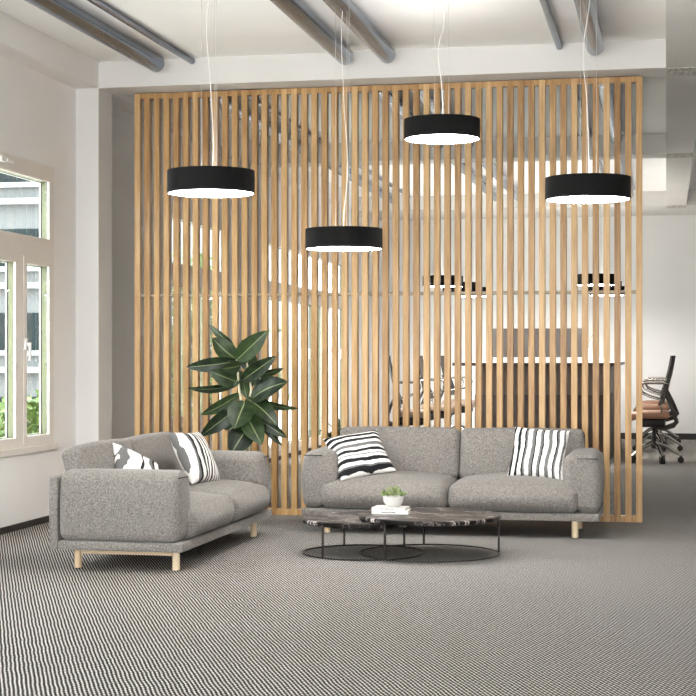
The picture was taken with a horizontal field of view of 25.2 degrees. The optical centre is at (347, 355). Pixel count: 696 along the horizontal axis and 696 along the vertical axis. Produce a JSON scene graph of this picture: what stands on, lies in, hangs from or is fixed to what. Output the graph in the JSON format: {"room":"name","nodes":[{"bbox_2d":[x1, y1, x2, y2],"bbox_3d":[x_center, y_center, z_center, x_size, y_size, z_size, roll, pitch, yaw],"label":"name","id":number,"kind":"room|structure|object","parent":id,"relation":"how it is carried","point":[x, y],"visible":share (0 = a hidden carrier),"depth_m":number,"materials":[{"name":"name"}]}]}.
{"room":"lobby","nodes":[
{"label":"lobby","id":0,"kind":"room"},
{"bbox_2d":[0,55,361,527],"bbox_3d":[-2.300,-0.521,11.236,0.075,3.483,25.500,0,0,12],"label":"wall","id":1,"kind":"structure","parent":0,"point":[38,110],"depth_m":11.91,"materials":[{"name":"paint"}]},
{"bbox_2d":[0,151,58,457],"bbox_3d":[-2.375,-0.354,10.704,0.122,2.091,1.872,0,0,12],"label":"window","id":2,"kind":"structure","parent":1,"relation":"in","point":[17,251],"depth_m":11.06,"materials":[{"name":"white plastic"}]},
{"bbox_2d":[76,88,111,444],"bbox_3d":[-1.979,-0.420,12.160,0.185,3.280,0.300,0,0,12],"label":"column","id":3,"kind":"structure","parent":1,"relation":"attached to","point":[93,105],"depth_m":12.02,"materials":[{"name":"paint"}]},
{"bbox_2d":[0,445,320,534],"bbox_3d":[-2.256,1.198,11.227,0.014,0.045,25.500,0,0,12],"label":"baseboard","id":4,"kind":"structure","parent":1,"relation":"attached to","point":[7,529],"depth_m":11.09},
{"bbox_2d":[0,11,371,219],"bbox_3d":[-2.173,-2.162,11.210,0.185,0.203,25.500,0,0,12],"label":"ceiling beam","id":5,"kind":"structure","parent":1,"relation":"attached to","point":[20,42],"depth_m":11.37,"materials":[{"name":"paint"}]},
{"bbox_2d":[171,204,221,431],"bbox_3d":[-1.470,-0.354,15.143,0.122,2.091,1.872,0,0,12],"label":"window","id":6,"kind":"structure","parent":1,"relation":"in","point":[171,204],"depth_m":14.95,"materials":[{"name":"white plastic"}]},
{"bbox_2d":[249,164,260,451],"bbox_3d":[-1.014,-0.420,16.893,0.185,3.280,0.300,0,0,12],"label":"trim","id":7,"kind":"structure","parent":1,"relation":"attached to","point":[249,164],"depth_m":16.75,"materials":[{"name":"paint"}]},
{"bbox_2d":[269,234,341,457],"bbox_3d":[-0.493,-0.117,19.938,0.122,2.565,4.536,0,0,12],"label":"window","id":8,"kind":"structure","parent":1,"relation":"in","point":[340,257],"depth_m":20.61,"materials":[{"name":"white plastic"}]},
{"bbox_2d":[0,439,695,695],"bbox_3d":[2.551,1.270,10.349,9.935,0.100,25.700,0,0,12],"label":"floor","id":9,"kind":"structure","parent":0,"point":[610,609],"depth_m":7.57,"materials":[{"name":"carpet"}]},
{"bbox_2d":[49,432,271,570],"bbox_3d":[-1.085,0.866,9.779,0.849,0.709,2.053,0,0,12],"label":"sofa","id":10,"kind":"object","parent":9,"relation":"on","point":[96,507],"visible":0.97,"depth_m":8.86,"materials":[{"name":"fabric"}]},
{"bbox_2d":[62,438,132,470],"bbox_3d":[-1.456,0.696,9.402,0.167,0.378,0.883,-17,-3,11],"label":"cushion","id":11,"kind":"object","parent":10,"relation":"on","point":[98,454],"depth_m":9.10,"materials":[{"name":"fabric"}]},
{"bbox_2d":[113,443,158,468],"bbox_3d":[-1.270,0.708,9.400,0.414,0.370,0.251,0,0,-35],"label":"throw cushion","id":12,"kind":"object","parent":10,"relation":"on","point":[124,458],"visible":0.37,"depth_m":9.38,"materials":[{"name":"white fabric"}]},
{"bbox_2d":[125,432,181,470],"bbox_3d":[-1.279,0.696,10.271,0.167,0.378,0.883,-17,-3,11],"label":"cushion","id":13,"kind":"object","parent":10,"relation":"on","point":[157,447],"depth_m":10.19,"materials":[{"name":"fabric"}]},
{"bbox_2d":[170,432,219,483],"bbox_3d":[-0.992,0.660,10.145,0.220,0.342,0.387,0,0,23],"label":"throw cushion","id":14,"kind":"object","parent":10,"relation":"on","point":[192,451],"visible":0.96,"depth_m":10.03,"materials":[{"name":"white fabric"}]},
{"bbox_2d":[182,491,233,539],"bbox_3d":[-1.129,0.931,9.337,0.759,0.234,0.879,0,0,12],"label":"seat cushion","id":15,"kind":"object","parent":10,"relation":"on","point":[208,515],"depth_m":9.18,"materials":[{"name":"fabric"}]},
{"bbox_2d":[189,479,269,522],"bbox_3d":[-0.952,0.931,10.202,0.759,0.234,0.879,0,0,12],"label":"seat cushion","id":16,"kind":"object","parent":10,"relation":"on","point":[249,497],"depth_m":10.03,"materials":[{"name":"fabric"}]},
{"bbox_2d":[187,324,298,450],"bbox_3d":[-0.775,0.490,11.384,0.854,1.460,0.310,0,0,12],"label":"rubber plant","id":17,"kind":"object","parent":9,"relation":"on","point":[250,419],"visible":0.83,"depth_m":11.33,"materials":[{"name":"green plant"}]},
{"bbox_2d":[319,419,341,437],"bbox_3d":[-0.157,0.988,18.997,0.414,0.464,0.527,0,0,-11],"label":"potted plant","id":18,"kind":"object","parent":9,"relation":"on","point":[340,428],"visible":0.06,"depth_m":18.99,"materials":[{"name":"plant"}]},
{"bbox_2d":[302,511,424,560],"bbox_3d":[0.098,1.110,9.665,0.764,0.220,0.764,0,0,12],"label":"coffee table","id":19,"kind":"object","parent":9,"relation":"on","point":[344,520],"visible":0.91,"depth_m":9.47,"materials":[{"name":"stone"}]},
{"bbox_2d":[135,76,641,521],"bbox_3d":[0.249,-0.416,11.850,3.906,3.272,0.062,0,0,12],"label":"slatted screen","id":20,"kind":"object","parent":9,"relation":"on","point":[606,81],"visible":0.66,"depth_m":11.82,"materials":[{"name":"brown wood"}]},
{"bbox_2d":[389,356,430,426],"bbox_3d":[0.670,0.607,18.332,0.622,1.224,0.655,0,0,3],"label":"office chair","id":21,"kind":"object","parent":9,"relation":"on","point":[390,362],"visible":0.24,"depth_m":18.14,"materials":[{"name":"leather"}]},
{"bbox_2d":[359,507,499,562],"bbox_3d":[0.500,1.091,9.563,0.866,0.241,0.866,0,0,12],"label":"coffee table","id":22,"kind":"object","parent":9,"relation":"on","point":[423,516],"visible":0.97,"depth_m":9.37,"materials":[{"name":"stone"}]},
{"bbox_2d":[372,509,410,514],"bbox_3d":[0.269,0.960,9.640,0.225,0.020,0.171,0,0,9],"label":"book","id":23,"kind":"object","parent":22,"relation":"on","point":[406,512],"visible":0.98,"depth_m":9.56,"materials":[{"name":"white paper"}]},
{"bbox_2d":[372,505,409,510],"bbox_3d":[0.266,0.941,9.647,0.210,0.018,0.151,0,0,15],"label":"book","id":24,"kind":"object","parent":23,"relation":"on","point":[377,507],"visible":0.99,"depth_m":9.59,"materials":[{"name":"white paper"}]},
{"bbox_2d":[379,485,407,506],"bbox_3d":[0.282,0.866,9.635,0.173,0.130,0.177,0,0,12],"label":"potted plant","id":25,"kind":"object","parent":24,"relation":"on","point":[391,500],"visible":1,"depth_m":9.60,"materials":[{"name":"white ceramic"}]},
{"bbox_2d":[383,495,403,506],"bbox_3d":[0.281,0.898,9.638,0.132,0.066,0.132,0,0,12],"label":"bowl","id":26,"kind":"object","parent":25,"relation":"attached to","point":[390,500],"depth_m":9.59,"materials":[{"name":"white ceramic"}]},
{"bbox_2d":[420,356,454,426],"bbox_3d":[1.119,0.607,20.387,0.622,1.224,0.655,0,0,12],"label":"office chair","id":27,"kind":"object","parent":9,"relation":"on","point":[421,357],"visible":0.23,"depth_m":20.20,"materials":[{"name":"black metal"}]},
{"bbox_2d":[301,426,604,537],"bbox_3d":[0.745,0.866,10.901,2.053,0.709,0.849,0,0,12],"label":"sofa","id":28,"kind":"object","parent":9,"relation":"on","point":[438,467],"visible":0.88,"depth_m":10.67,"materials":[{"name":"fabric"}]},
{"bbox_2d":[323,430,395,480],"bbox_3d":[0.079,0.690,10.894,0.442,0.331,0.302,0,0,-17],"label":"throw cushion","id":29,"kind":"object","parent":28,"relation":"on","point":[363,453],"visible":0.98,"depth_m":10.82,"materials":[{"name":"white fabric"}]},
{"bbox_2d":[321,471,457,508],"bbox_3d":[0.303,0.931,10.945,0.879,0.234,0.759,0,0,12],"label":"seat cushion","id":30,"kind":"object","parent":28,"relation":"on","point":[433,489],"depth_m":10.64,"materials":[{"name":"fabric"}]},
{"bbox_2d":[340,426,460,478],"bbox_3d":[0.368,0.696,11.273,0.883,0.378,0.167,0,-17,12],"label":"cushion","id":31,"kind":"object","parent":28,"relation":"on","point":[437,450],"depth_m":11.17,"materials":[{"name":"fabric"}]},
{"bbox_2d":[448,472,577,512],"bbox_3d":[1.169,0.931,10.769,0.879,0.234,0.759,0,0,12],"label":"seat cushion","id":32,"kind":"object","parent":28,"relation":"on","point":[497,492],"depth_m":10.44,"materials":[{"name":"fabric"}]},
{"bbox_2d":[459,428,584,477],"bbox_3d":[1.237,0.696,11.096,0.883,0.378,0.167,0,-17,12],"label":"cushion","id":33,"kind":"object","parent":28,"relation":"on","point":[481,450],"depth_m":11.07,"materials":[{"name":"fabric"}]},
{"bbox_2d":[507,427,569,479],"bbox_3d":[1.310,0.668,10.707,0.404,0.354,0.230,0,0,17],"label":"throw cushion","id":34,"kind":"object","parent":28,"relation":"on","point":[536,452],"visible":0.98,"depth_m":10.65,"materials":[{"name":"white fabric"}]},
{"bbox_2d":[441,356,474,429],"bbox_3d":[1.539,0.607,22.345,0.622,1.224,0.655,0,0,17],"label":"office chair","id":35,"kind":"object","parent":9,"relation":"on","point":[442,357],"visible":0.16,"depth_m":22.21,"materials":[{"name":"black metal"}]},
{"bbox_2d":[452,361,624,458],"bbox_3d":[2.535,0.647,19.997,1.900,1.145,3.800,0,0,12],"label":"desk","id":36,"kind":"object","parent":9,"relation":"on","point":[590,364],"depth_m":18.49,"materials":[{"name":"brown wood"}]},
{"bbox_2d":[493,328,517,361],"bbox_3d":[1.957,-0.135,19.614,0.410,0.420,0.160,0,0,12],"label":"monitor","id":37,"kind":"object","parent":36,"relation":"on","point":[515,329],"visible":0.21,"depth_m":19.59,"materials":[{"name":"grey plastic"}]},
{"bbox_2d":[524,328,549,361],"bbox_3d":[2.373,-0.135,19.529,0.410,0.420,0.160,0,0,12],"label":"monitor","id":38,"kind":"object","parent":36,"relation":"on","point":[525,329],"visible":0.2,"depth_m":19.51,"materials":[{"name":"grey plastic"}]},
{"bbox_2d":[452,362,624,365],"bbox_3d":[2.535,0.098,19.997,1.900,0.035,3.800,0,0,12],"label":"countertop","id":39,"kind":"structure","parent":36,"relation":"on","point":[453,364],"depth_m":18.15,"materials":[{"name":"white wood"}]},
{"bbox_2d":[556,328,581,361],"bbox_3d":[2.789,-0.135,19.445,0.410,0.420,0.160,0,0,12],"label":"monitor","id":40,"kind":"object","parent":36,"relation":"on","point":[557,329],"visible":0.27,"depth_m":19.43,"materials":[{"name":"grey plastic"}]},
{"bbox_2d":[581,328,592,359],"bbox_3d":[3.055,-0.146,19.988,0.203,0.442,0.158,0,0,-7],"label":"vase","id":41,"kind":"object","parent":36,"relation":"on","point":[589,350],"visible":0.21,"depth_m":19.95,"materials":[{"name":"white ceramic"}]},
{"bbox_2d":[588,357,602,361],"bbox_3d":[2.942,0.045,18.689,0.240,0.060,0.160,0,0,12],"label":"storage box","id":42,"kind":"object","parent":36,"relation":"on","point":[590,359],"visible":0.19,"depth_m":18.61,"materials":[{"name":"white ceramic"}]},
{"bbox_2d":[632,356,683,463],"bbox_3d":[3.528,0.607,17.855,0.622,1.224,0.655,0,0,12],"label":"office chair","id":43,"kind":"object","parent":9,"relation":"on","point":[655,419],"visible":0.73,"depth_m":17.67,"materials":[{"name":"brown leather"}]},
{"bbox_2d":[633,356,682,451],"bbox_3d":[4.000,0.607,20.105,0.622,1.224,0.655,0,0,15],"label":"office chair","id":44,"kind":"object","parent":9,"relation":"on","point":[660,435],"visible":0.45,"depth_m":19.95,"materials":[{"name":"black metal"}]},
{"bbox_2d":[635,356,680,443],"bbox_3d":[4.331,0.607,21.775,0.622,1.224,0.655,0,0,9],"label":"office chair","id":45,"kind":"object","parent":9,"relation":"on","point":[647,430],"visible":0.23,"depth_m":21.68,"materials":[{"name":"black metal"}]},
{"bbox_2d":[0,0,695,196],"bbox_3d":[2.551,-2.338,10.349,9.935,0.150,25.700,0,0,12],"label":"ceiling","id":46,"kind":"structure","parent":0,"point":[244,27],"depth_m":10.95,"materials":[{"name":"paint"}]},
{"bbox_2d":[25,0,164,71],"bbox_3d":[-2.162,-2.199,8.207,0.128,0.128,7.220,0,0,12],"label":"ceiling pipe","id":47,"kind":"object","parent":46,"relation":"attached to","point":[65,11],"visible":1,"depth_m":10.46,"materials":[{"name":"metal"}]},
{"bbox_2d":[87,0,194,63],"bbox_3d":[-1.918,-2.238,8.234,0.050,0.050,7.370,0,0,12],"label":"ceiling pipe","id":48,"kind":"object","parent":46,"relation":"attached to","point":[100,4],"visible":1,"depth_m":10.65,"materials":[{"name":"metal"}]},
{"bbox_2d":[167,0,254,197],"bbox_3d":[-0.751,-1.573,8.560,0.480,1.381,0.480,0,0,12],"label":"pendant lamp","id":49,"kind":"object","parent":46,"relation":"hanging from","point":[201,181],"visible":1,"depth_m":8.40,"materials":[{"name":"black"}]},
{"bbox_2d":[169,189,252,197],"bbox_3d":[-0.751,-0.895,8.560,0.467,0.005,0.467,0,0,12],"label":"diffuser","id":50,"kind":"object","parent":49,"relation":"attached to","point":[192,193],"depth_m":8.57,"materials":[{"name":"white plastic"}]},
{"bbox_2d":[210,97,300,152],"bbox_3d":[-0.892,-2.199,14.434,0.128,0.128,4.030,0,0,12],"label":"ceiling pipe","id":51,"kind":"object","parent":46,"relation":"attached to","point":[230,99],"visible":0.08,"depth_m":14.29,"materials":[{"name":"metal"}]},
{"bbox_2d":[249,97,320,143],"bbox_3d":[-0.664,-2.238,14.387,0.050,0.050,4.030,0,0,12],"label":"ceiling pipe","id":52,"kind":"object","parent":46,"relation":"attached to","point":[249,97],"visible":0.08,"depth_m":14.80,"materials":[{"name":"metal"}]},
{"bbox_2d":[270,0,353,64],"bbox_3d":[-0.740,-2.199,7.917,0.128,0.128,7.220,0,0,12],"label":"ceiling pipe","id":53,"kind":"object","parent":46,"relation":"attached to","point":[297,11],"visible":0.96,"depth_m":10.30,"materials":[{"name":"metal"}]},
{"bbox_2d":[305,11,382,251],"bbox_3d":[-0.025,-1.459,9.690,0.480,1.608,0.480,0,0,12],"label":"pendant lamp","id":54,"kind":"object","parent":46,"relation":"hanging from","point":[335,238],"visible":1,"depth_m":9.52,"materials":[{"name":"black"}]},
{"bbox_2d":[308,247,379,250],"bbox_3d":[-0.025,-0.668,9.690,0.467,0.005,0.467,0,0,12],"label":"diffuser","id":55,"kind":"object","parent":54,"relation":"attached to","point":[309,248],"depth_m":9.67,"materials":[{"name":"white plastic"}]},
{"bbox_2d":[323,0,395,62],"bbox_3d":[-0.432,-2.199,7.854,0.128,0.128,7.220,0,0,12],"label":"ceiling pipe","id":56,"kind":"object","parent":46,"relation":"attached to","point":[352,17],"visible":1,"depth_m":10.30,"materials":[{"name":"metal"}]},
{"bbox_2d":[329,166,392,203],"bbox_3d":[0.148,-2.199,19.539,0.128,0.128,4.750,0,0,12],"label":"ceiling pipe","id":57,"kind":"object","parent":46,"relation":"attached to","point":[340,167],"visible":0.27,"depth_m":19.84,"materials":[{"name":"metal"}]},
{"bbox_2d":[359,166,402,193],"bbox_3d":[0.376,-2.238,19.492,0.050,0.050,4.750,0,0,12],"label":"ceiling pipe","id":58,"kind":"object","parent":46,"relation":"attached to","point":[370,171],"visible":0.21,"depth_m":19.61,"materials":[{"name":"metal"}]},
{"bbox_2d":[99,39,695,95],"bbox_3d":[2.760,-2.162,11.225,9.475,0.203,0.360,0,0,12],"label":"ceiling beam","id":59,"kind":"structure","parent":46,"relation":"attached to","point":[644,58],"depth_m":11.58,"materials":[{"name":"paint"}]},
{"bbox_2d":[667,67,695,75],"bbox_3d":[2.441,-2.059,11.290,0.267,0.006,0.320,0,0,12],"label":"trim","id":60,"kind":"structure","parent":59,"relation":"attached to","point":[683,71],"depth_m":11.28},
{"bbox_2d":[379,92,443,147],"bbox_3d":[0.529,-2.199,14.144,0.128,0.128,4.030,0,0,12],"label":"ceiling pipe","id":61,"kind":"object","parent":46,"relation":"attached to","point":[380,93],"visible":0.17,"depth_m":13.48,"materials":[{"name":"metal"}]},
{"bbox_2d":[404,0,479,144],"bbox_3d":[0.595,-1.812,9.870,0.480,0.901,0.480,0,0,12],"label":"pendant lamp","id":62,"kind":"object","parent":46,"relation":"hanging from","point":[434,129],"visible":1,"depth_m":9.71,"materials":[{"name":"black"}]},
{"bbox_2d":[405,134,478,143],"bbox_3d":[0.595,-1.375,9.870,0.467,0.005,0.467,0,0,12],"label":"diffuser","id":63,"kind":"object","parent":62,"relation":"attached to","point":[412,138],"depth_m":9.85,"materials":[{"name":"white plastic"}]},
{"bbox_2d":[411,90,474,146],"bbox_3d":[0.837,-2.199,14.082,0.128,0.128,4.030,0,0,12],"label":"ceiling pipe","id":64,"kind":"object","parent":46,"relation":"attached to","point":[421,92],"visible":0.19,"depth_m":13.29,"materials":[{"name":"metal"}]},
{"bbox_2d":[430,165,462,287],"bbox_3d":[1.127,-1.540,18.549,0.480,1.446,0.480,0,0,12],"label":"pendant lamp","id":65,"kind":"object","parent":46,"relation":"hanging from","point":[442,275],"visible":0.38,"depth_m":18.35,"materials":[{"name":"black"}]},
{"bbox_2d":[443,181,475,291],"bbox_3d":[1.466,-1.540,20.214,0.480,1.446,0.480,0,0,12],"label":"pendant lamp","id":66,"kind":"object","parent":46,"relation":"hanging from","point":[473,283],"visible":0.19,"depth_m":20.02,"materials":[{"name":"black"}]},
{"bbox_2d":[451,163,496,201],"bbox_3d":[1.570,-2.199,19.249,0.128,0.128,4.750,0,0,12],"label":"ceiling pipe","id":67,"kind":"object","parent":46,"relation":"attached to","point":[463,164],"visible":0.27,"depth_m":19.47,"materials":[{"name":"metal"}]},
{"bbox_2d":[462,192,485,296],"bbox_3d":[1.756,-1.540,21.635,0.480,1.446,0.480,0,0,12],"label":"pendant lamp","id":68,"kind":"object","parent":46,"relation":"hanging from","point":[483,288],"visible":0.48,"depth_m":21.62,"materials":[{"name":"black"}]},
{"bbox_2d":[259,134,695,167],"bbox_3d":[3.724,-2.162,15.958,9.475,0.203,0.360,0,0,12],"label":"ceiling beam","id":69,"kind":"structure","parent":46,"relation":"attached to","point":[653,145],"depth_m":16.20,"materials":[{"name":"paint"}]},
{"bbox_2d":[666,153,692,157],"bbox_3d":[3.406,-2.059,16.023,0.267,0.006,0.320,0,0,12],"label":"trim","id":70,"kind":"structure","parent":69,"relation":"attached to","point":[679,155],"depth_m":16.00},
{"bbox_2d":[482,162,517,200],"bbox_3d":[1.878,-2.199,19.186,0.128,0.128,4.750,0,0,12],"label":"ceiling pipe","id":71,"kind":"object","parent":46,"relation":"attached to","point":[483,163],"visible":0.39,"depth_m":19.14,"materials":[{"name":"metal"}]},
{"bbox_2d":[539,0,562,49],"bbox_3d":[0.795,-2.238,7.681,0.050,0.050,7.370,0,0,12],"label":"ceiling pipe","id":72,"kind":"object","parent":46,"relation":"attached to","point":[545,6],"visible":1,"depth_m":10.42,"materials":[{"name":"metal"}]},
{"bbox_2d":[570,86,591,137],"bbox_3d":[2.049,-2.238,13.835,0.050,0.050,4.030,0,0,12],"label":"ceiling pipe","id":73,"kind":"object","parent":46,"relation":"attached to","point":[589,129],"visible":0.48,"depth_m":14.14,"materials":[{"name":"metal"}]},
{"bbox_2d":[545,0,630,203],"bbox_3d":[1.357,-1.569,8.827,0.480,1.388,0.480,0,0,12],"label":"pendant lamp","id":74,"kind":"object","parent":46,"relation":"hanging from","point":[575,188],"visible":1,"depth_m":8.67,"materials":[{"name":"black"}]},
{"bbox_2d":[547,196,628,202],"bbox_3d":[1.357,-0.888,8.827,0.467,0.005,0.467,0,0,12],"label":"diffuser","id":75,"kind":"object","parent":74,"relation":"attached to","point":[553,199],"depth_m":8.83,"materials":[{"name":"white plastic"}]},
{"bbox_2d":[574,0,603,55],"bbox_3d":[1.037,-2.199,7.555,0.128,0.128,7.220,0,0,12],"label":"ceiling pipe","id":76,"kind":"object","parent":46,"relation":"attached to","point":[590,34],"visible":0.97,"depth_m":10.17,"materials":[{"name":"metal"}]},
{"bbox_2d":[578,162,613,285],"bbox_3d":[2.901,-1.540,18.187,0.480,1.446,0.480,0,0,12],"label":"pendant lamp","id":77,"kind":"object","parent":46,"relation":"hanging from","point":[590,276],"visible":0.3,"depth_m":17.99,"materials":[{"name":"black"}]},
{"bbox_2d":[599,160,602,172],"bbox_3d":[3.090,-2.238,18.939,0.050,0.050,4.750,0,0,12],"label":"ceiling pipe","id":78,"kind":"object","parent":46,"relation":"attached to","point":[600,162],"visible":0.08,"depth_m":18.32,"materials":[{"name":"metal"}]},
{"bbox_2d":[588,204,621,289],"bbox_3d":[3.240,-1.540,19.853,0.480,1.446,0.480,0,0,12],"label":"pendant lamp","id":79,"kind":"object","parent":46,"relation":"hanging from","point":[589,287],"visible":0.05,"depth_m":19.67,"materials":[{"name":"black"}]},
{"bbox_2d":[589,286,624,295],"bbox_3d":[3.530,-1.540,21.274,0.480,1.446,0.480,0,0,12],"label":"pendant lamp","id":80,"kind":"object","parent":46,"relation":"hanging from","point":[623,287],"visible":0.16,"depth_m":21.20,"materials":[{"name":"white"}]},
{"bbox_2d":[599,84,621,143],"bbox_3d":[2.306,-2.199,13.782,0.128,0.128,4.030,0,0,12],"label":"ceiling pipe","id":81,"kind":"object","parent":46,"relation":"attached to","point":[601,85],"visible":0.38,"depth_m":13.46,"materials":[{"name":"metal"}]},
{"bbox_2d":[621,159,633,196],"bbox_3d":[3.346,-2.199,18.887,0.128,0.128,4.750,0,0,12],"label":"ceiling pipe","id":82,"kind":"object","parent":46,"relation":"attached to","point":[622,160],"visible":0.17,"depth_m":17.77,"materials":[{"name":"metal"}]},
{"bbox_2d":[666,157,692,205],"bbox_3d":[3.965,-2.162,18.766,0.275,0.203,5.240,0,0,12],"label":"trim","id":83,"kind":"structure","parent":46,"relation":"attached to","point":[678,170],"depth_m":18.21,"materials":[{"name":"paint"}]},
{"bbox_2d":[666,75,695,153],"bbox_3d":[2.924,-2.162,13.656,0.275,0.203,4.470,0,0,12],"label":"trim","id":84,"kind":"structure","parent":46,"relation":"attached to","point":[680,90],"depth_m":13.31,"materials":[{"name":"paint"}]},
{"bbox_2d":[666,0,695,67],"bbox_3d":[1.050,-2.162,4.465,0.275,0.203,13.570,0,0,12],"label":"trim","id":85,"kind":"structure","parent":46,"relation":"attached to","point":[680,14],"depth_m":9.96,"materials":[{"name":"paint"}]},
{"bbox_2d":[369,215,695,432],"bbox_3d":[5.097,-0.521,22.842,9.935,3.483,0.200,0,0,12],"label":"wall","id":86,"kind":"structure","parent":0,"point":[668,241],"depth_m":22.96,"materials":[{"name":"paint"}]},
{"bbox_2d":[360,190,695,219],"bbox_3d":[4.957,-2.162,22.003,9.475,0.203,1.500,0,0,12],"label":"beam","id":87,"kind":"structure","parent":86,"relation":"attached to","point":[653,202],"depth_m":21.95,"materials":[{"name":"paint"}]},
{"bbox_2d":[666,205,685,207],"bbox_3d":[4.524,-2.059,21.510,0.267,0.006,0.320,0,0,12],"label":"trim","id":88,"kind":"structure","parent":87,"relation":"attached to","point":[676,206],"depth_m":21.45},
{"bbox_2d":[621,433,695,439],"bbox_3d":[5.021,1.175,22.748,9.646,0.090,0.014,0,0,12],"label":"baseboard","id":89,"kind":"structure","parent":86,"relation":"attached to","point":[682,436],"depth_m":22.78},
{"label":"outside","id":90,"kind":"structure","parent":0,"visible":0},
{"bbox_2d":[269,378,299,444],"bbox_3d":[-24.637,1.420,40.741,55.445,0.200,110.000,0,0,12],"label":"ground","id":91,"kind":"structure","parent":90,"point":[299,378],"depth_m":32.95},
{"bbox_2d":[0,386,192,437],"bbox_3d":[-3.699,0.880,20.142,2.223,1.056,7.351,0,0,12],"label":"hedge","id":92,"kind":"object","parent":91,"relation":"on","point":[33,406],"visible":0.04,"depth_m":18.32,"materials":[{"name":"green plant"}]},
{"bbox_2d":[0,173,290,406],"bbox_3d":[-8.295,-6.180,44.426,10.100,15.000,16.250,0,0,12],"label":"apartment building","id":93,"kind":"structure","parent":91,"relation":"on","point":[19,197],"depth_m":36.23,"materials":[{"name":"paint"}]},
{"bbox_2d":[172,251,289,407],"bbox_3d":[-2.193,-0.179,24.885,2.824,3.085,1.840,0,0,12],"label":"shrub","id":94,"kind":"object","parent":91,"relation":"on","point":[182,251],"visible":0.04,"depth_m":24.47,"materials":[{"name":"green plant"}]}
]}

